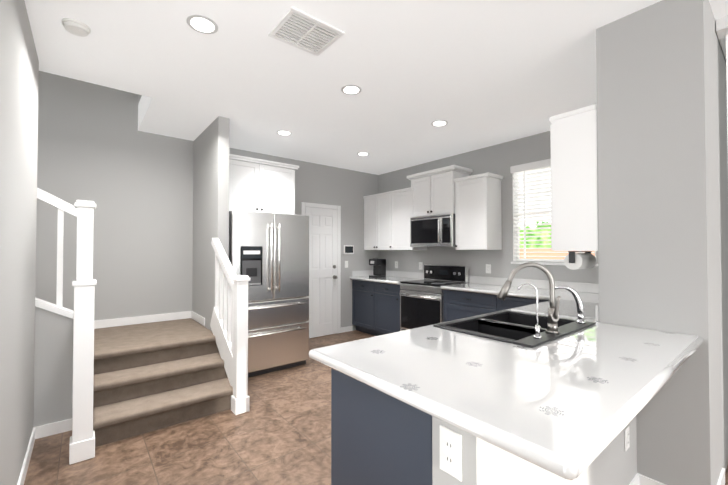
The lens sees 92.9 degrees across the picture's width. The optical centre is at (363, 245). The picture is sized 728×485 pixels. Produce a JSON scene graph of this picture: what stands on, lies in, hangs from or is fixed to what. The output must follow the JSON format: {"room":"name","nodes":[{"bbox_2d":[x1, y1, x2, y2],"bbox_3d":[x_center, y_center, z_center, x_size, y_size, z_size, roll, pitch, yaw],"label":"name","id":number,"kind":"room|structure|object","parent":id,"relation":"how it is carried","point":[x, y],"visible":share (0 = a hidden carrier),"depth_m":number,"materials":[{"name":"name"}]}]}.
{"room":"kitchen","nodes":[
{"label":"kitchen","id":0,"kind":"room"},
{"bbox_2d":[0,0,43,484],"bbox_3d":[0.256,-0.180,-0.834,0.120,3.040,8.520,1,-1,-39],"label":"wall","id":1,"kind":"structure","parent":0,"point":[21,80],"depth_m":1.83,"materials":[{"name":"grey paint"}]},
{"bbox_2d":[17,426,37,484],"bbox_3d":[-0.313,1.310,-0.050,0.012,0.085,6.552,1,-1,-39],"label":"baseboard","id":2,"kind":"structure","parent":1,"relation":"attached to","point":[34,435],"depth_m":2.18,"materials":[{"name":"white wood"}]},
{"bbox_2d":[88,83,171,328],"bbox_3d":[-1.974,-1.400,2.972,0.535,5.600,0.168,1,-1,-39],"label":"wall","id":3,"kind":"structure","parent":0,"point":[162,214],"depth_m":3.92,"materials":[{"name":"grey paint"}]},
{"bbox_2d":[39,418,71,437],"bbox_3d":[-2.236,1.352,2.600,0.285,0.085,0.012,1,-1,-39],"label":"baseboard","id":4,"kind":"structure","parent":3,"relation":"attached to","point":[50,429],"depth_m":2.56,"materials":[{"name":"white wood"}]},
{"bbox_2d":[36,72,379,391],"bbox_3d":[-2.317,-1.379,4.296,6.780,5.600,0.120,1,-1,-39],"label":"wall","id":5,"kind":"structure","parent":0,"point":[66,126],"depth_m":3.67,"materials":[{"name":"grey paint"}]},
{"bbox_2d":[94,311,190,328],"bbox_3d":[-3.401,0.841,3.296,3.240,0.085,0.012,1,-1,-39],"label":"baseboard","id":6,"kind":"structure","parent":5,"relation":"attached to","point":[178,315],"depth_m":3.97,"materials":[{"name":"white wood"}]},
{"bbox_2d":[229,154,298,213],"bbox_3d":[-1.455,-0.723,4.487,1.027,0.665,0.647,1,-1,-39],"label":"upper cabinet","id":7,"kind":"object","parent":5,"relation":"attached to","point":[258,185],"visible":0.73,"depth_m":4.26,"materials":[{"name":"white wood"}]},
{"bbox_2d":[301,202,340,333],"bbox_3d":[-0.676,0.388,5.507,0.730,2.105,0.022,1,-1,-39],"label":"door frame","id":8,"kind":"structure","parent":5,"relation":"attached to","point":[316,205],"depth_m":5.70,"materials":[{"name":"white wood"}]},
{"bbox_2d":[305,207,337,337],"bbox_3d":[-0.651,0.418,5.476,0.592,2.028,0.097,1,-1,-39],"label":"door leaf","id":9,"kind":"structure","parent":5,"relation":"in","point":[322,296],"depth_m":5.50,"materials":[{"name":"white wood"}]},
{"bbox_2d":[344,245,353,253],"bbox_3d":[-0.259,0.071,5.847,0.200,0.150,0.025,1,-1,-39],"label":"thermostat panel","id":10,"kind":"object","parent":5,"relation":"attached to","point":[348,249],"visible":0.98,"depth_m":5.84,"materials":[{"name":"white plastic"}]},
{"bbox_2d":[192,116,231,330],"bbox_3d":[-1.773,-0.104,3.963,0.110,3.040,1.030,1,-1,-39],"label":"wall","id":11,"kind":"structure","parent":0,"point":[211,150],"depth_m":3.79,"materials":[{"name":"grey paint"}]},
{"bbox_2d":[191,311,204,325],"bbox_3d":[-1.959,0.853,4.080,0.012,0.085,0.570,1,-1,-39],"label":"baseboard","id":12,"kind":"structure","parent":11,"relation":"attached to","point":[195,316],"depth_m":4.04,"materials":[{"name":"white wood"}]},
{"bbox_2d":[24,330,727,484],"bbox_3d":[1.240,1.427,0.865,13.000,0.120,10.020,1,-1,-39],"label":"floor","id":13,"kind":"structure","parent":0,"point":[279,433],"depth_m":2.38,"materials":[{"name":"tile"}]},
{"bbox_2d":[93,318,232,446],"bbox_3d":[-2.865,1.134,2.627,3.236,0.522,1.716,1,-1,-39],"label":"stair steps","id":14,"kind":"structure","parent":13,"relation":"on","point":[152,376],"depth_m":2.90,"materials":[{"name":"beige carpet"}]},
{"bbox_2d":[35,188,68,316],"bbox_3d":[-2.996,-0.416,2.090,2.157,2.044,0.130,1,-1,-39],"label":"stair railing","id":15,"kind":"object","parent":14,"relation":"on","point":[58,308],"depth_m":2.61,"materials":[{"name":"white wood"}]},
{"bbox_2d":[67,200,96,464],"bbox_3d":[-1.982,0.548,2.445,0.120,1.683,0.540,1,-1,-39],"label":"newel post","id":16,"kind":"object","parent":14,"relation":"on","point":[82,440],"depth_m":2.25,"materials":[{"name":"white wood"}]},
{"bbox_2d":[210,238,249,414],"bbox_3d":[-1.279,0.659,3.220,0.090,1.485,0.855,1,-1,-39],"label":"stair railing","id":17,"kind":"object","parent":14,"relation":"on","point":[229,324],"depth_m":2.99,"materials":[{"name":"white wood"}]},
{"bbox_2d":[229,210,308,376],"bbox_3d":[-1.268,0.529,4.163,0.910,1.780,0.961,1,-1,-39],"label":"fridge","id":18,"kind":"object","parent":13,"relation":"on","point":[269,254],"visible":0.71,"depth_m":3.83,"materials":[{"name":"grey metal"}]},
{"bbox_2d":[399,264,468,330],"bbox_3d":[0.959,0.855,4.856,0.660,1.150,0.754,1,-1,-39],"label":"range","id":19,"kind":"object","parent":13,"relation":"on","point":[421,303],"visible":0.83,"depth_m":4.77,"materials":[{"name":"grey metal"}]},
{"bbox_2d":[308,258,704,484],"bbox_3d":[1.392,0.743,2.193,3.378,1.291,1.108,1,-1,-39],"label":"countertop","id":20,"kind":"structure","parent":13,"relation":"on","point":[558,378],"depth_m":0.88,"materials":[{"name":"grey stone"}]},
{"bbox_2d":[433,310,595,347],"bbox_3d":[0.895,0.568,2.034,0.814,0.219,0.574,1,-1,-39],"label":"sink basin","id":21,"kind":"object","parent":20,"relation":"in","point":[515,328],"depth_m":2.04,"materials":[{"name":"black"}]},
{"bbox_2d":[497,262,560,333],"bbox_3d":[0.880,0.272,1.820,0.223,0.367,0.283,1,-1,-39],"label":"faucet","id":22,"kind":"object","parent":20,"relation":"on","point":[553,311],"depth_m":1.81,"materials":[{"name":"silver metal"}]},
{"bbox_2d":[555,286,585,323],"bbox_3d":[1.233,0.349,2.069,0.124,0.220,0.136,1,-1,-39],"label":"faucet","id":23,"kind":"object","parent":20,"relation":"on","point":[579,304],"depth_m":2.05,"materials":[{"name":"silver metal"}]},
{"bbox_2d":[24,0,727,174],"bbox_3d":[1.328,-2.854,0.824,13.400,2.960,10.140,1,-1,-39],"label":"ceiling","id":24,"kind":"structure","parent":0,"point":[477,74],"depth_m":2.63,"materials":[{"name":"white paint"}]},
{"bbox_2d":[61,18,90,36],"bbox_3d":[-1.768,-1.335,2.126,0.140,0.034,0.140,1,-1,-39],"label":"smoke detector","id":25,"kind":"object","parent":24,"relation":"attached to","point":[76,27],"visible":1,"depth_m":2.10,"materials":[{"name":"white plastic"}]},
{"bbox_2d":[186,15,217,33],"bbox_3d":[-0.987,-1.350,2.115,0.176,0.006,0.176,1,-1,-39],"label":"recessed light","id":26,"kind":"object","parent":24,"relation":"in","point":[202,24],"visible":1,"depth_m":2.11,"materials":[{"name":"white plastic"}]},
{"bbox_2d":[276,130,291,135],"bbox_3d":[-0.934,-1.320,4.051,0.176,0.006,0.176,1,-1,-39],"label":"recessed light","id":27,"kind":"object","parent":24,"relation":"in","point":[283,132],"visible":1,"depth_m":4.03,"materials":[{"name":"white plastic"}]},
{"bbox_2d":[268,7,344,55],"bbox_3d":[-0.367,-1.346,2.200,0.370,0.012,0.330,1,-1,-39],"label":"ceiling vent","id":28,"kind":"object","parent":24,"relation":"in","point":[299,29],"visible":1,"depth_m":2.18,"materials":[{"name":"white metal"}]},
{"bbox_2d":[341,85,360,94],"bbox_3d":[-0.109,-1.337,2.969,0.176,0.006,0.176,1,-1,-39],"label":"recessed light","id":29,"kind":"object","parent":24,"relation":"in","point":[351,89],"visible":1,"depth_m":2.96,"materials":[{"name":"white plastic"}]},
{"bbox_2d":[357,152,368,155],"bbox_3d":[-0.011,-1.306,4.928,0.176,0.006,0.176,1,-1,-39],"label":"recessed light","id":30,"kind":"object","parent":24,"relation":"in","point":[363,153],"visible":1,"depth_m":4.90,"materials":[{"name":"white plastic"}]},
{"bbox_2d":[431,120,447,125],"bbox_3d":[0.818,-1.324,3.747,0.176,0.006,0.176,1,-1,-39],"label":"recessed light","id":31,"kind":"object","parent":24,"relation":"in","point":[439,123],"visible":1,"depth_m":3.74,"materials":[{"name":"white plastic"}]},
{"bbox_2d":[380,164,419,271],"bbox_3d":[1.561,-0.091,4.780,0.120,3.040,3.960,1,-1,-39],"label":"wall","id":32,"kind":"structure","parent":0,"point":[408,260],"depth_m":5.86,"materials":[{"name":"grey paint"}]},
{"bbox_2d":[419,262,422,269],"bbox_3d":[0.899,0.320,5.486,0.010,0.120,0.075,1,-1,-39],"label":"outlet","id":33,"kind":"object","parent":32,"relation":"attached to","point":[420,265],"visible":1,"depth_m":5.48,"materials":[{"name":"white plastic"}]},
{"bbox_2d":[363,165,503,249],"bbox_3d":[0.862,-0.491,5.219,0.415,1.113,2.422,1,-1,-39],"label":"upper cabinet","id":34,"kind":"object","parent":32,"relation":"attached to","point":[472,203],"visible":1,"depth_m":4.71,"materials":[{"name":"white wood"}]},
{"bbox_2d":[410,213,454,246],"bbox_3d":[1.052,-0.201,4.949,0.455,0.435,0.752,1,-1,-39],"label":"microwave","id":35,"kind":"object","parent":34,"relation":"attached to","point":[433,231],"visible":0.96,"depth_m":4.78,"materials":[{"name":"grey metal"}]},
{"bbox_2d":[486,264,490,272],"bbox_3d":[1.642,0.305,4.569,0.010,0.120,0.075,1,-1,-39],"label":"outlet","id":36,"kind":"object","parent":32,"relation":"attached to","point":[488,268],"visible":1,"depth_m":4.56,"materials":[{"name":"white plastic"}]},
{"bbox_2d":[510,159,597,265],"bbox_3d":[2.178,-0.387,4.000,0.146,1.217,0.945,1,-1,-39],"label":"window","id":37,"kind":"structure","parent":32,"relation":"in","point":[531,166],"depth_m":4.24,"materials":[{"name":"white"}]},
{"bbox_2d":[513,167,595,260],"bbox_3d":[2.165,-0.402,3.991,0.054,1.160,0.897,1,-1,-39],"label":"window blinds","id":38,"kind":"object","parent":37,"relation":"attached to","point":[523,175],"visible":0.38,"depth_m":4.16,"materials":[{"name":"white plastic"}]},
{"bbox_2d":[420,0,727,484],"bbox_3d":[3.134,-0.116,3.198,7.150,3.040,0.480,1,-1,-39],"label":"wall","id":39,"kind":"structure","parent":0,"point":[662,253],"depth_m":1.92,"materials":[{"name":"grey paint"}]},
{"bbox_2d":[440,425,461,480],"bbox_3d":[0.260,0.625,1.045,0.010,0.135,0.080,1,-1,-39],"label":"outlet","id":40,"kind":"object","parent":39,"relation":"attached to","point":[451,452],"visible":1,"depth_m":1.04,"materials":[{"name":"white plastic"}]},
{"bbox_2d":[549,104,597,250],"bbox_3d":[1.614,-0.422,2.480,0.671,0.920,0.307,1,-1,-39],"label":"upper cabinet","id":41,"kind":"object","parent":39,"relation":"attached to","point":[574,187],"visible":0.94,"depth_m":2.25,"materials":[{"name":"white wood"}]},
{"bbox_2d":[564,251,595,269],"bbox_3d":[1.484,0.099,2.371,0.310,0.123,0.110,1,-1,-39],"label":"paper towel holder","id":42,"kind":"object","parent":41,"relation":"attached to","point":[573,260],"visible":1,"depth_m":2.30,"materials":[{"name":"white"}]},
{"bbox_2d":[624,426,629,451],"bbox_3d":[1.410,1.033,1.852,0.070,0.115,0.010,1,-1,-39],"label":"outlet","id":43,"kind":"object","parent":39,"relation":"attached to","point":[626,439],"visible":1,"depth_m":1.84,"materials":[{"name":"white plastic"}]},
{"bbox_2d":[629,473,642,484],"bbox_3d":[0.933,1.334,1.472,1.612,0.085,0.032,1,-1,-39],"label":"baseboard","id":44,"kind":"structure","parent":39,"relation":"attached to","point":[637,480],"depth_m":1.95,"materials":[{"name":"white wood"}]},
{"bbox_2d":[717,468,724,484],"bbox_3d":[1.924,1.341,1.877,0.462,0.085,0.012,1,-1,-39],"label":"baseboard","id":45,"kind":"structure","parent":39,"relation":"attached to","point":[721,481],"depth_m":1.96,"materials":[{"name":"white wood"}]},
{"bbox_2d":[716,16,727,141],"bbox_3d":[3.328,0.023,2.996,3.100,2.716,0.067,1,-1,-39],"label":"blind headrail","id":46,"kind":"object","parent":39,"relation":"attached to","point":[722,28],"visible":1,"depth_m":2.10,"materials":[{"name":"white"}]},
{"label":"outside","id":47,"kind":"structure","parent":0,"visible":0},
{"bbox_2d":[519,169,594,258],"bbox_3d":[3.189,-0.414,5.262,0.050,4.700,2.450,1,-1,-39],"label":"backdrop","id":48,"kind":"structure","parent":47,"point":[538,246],"depth_m":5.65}
]}

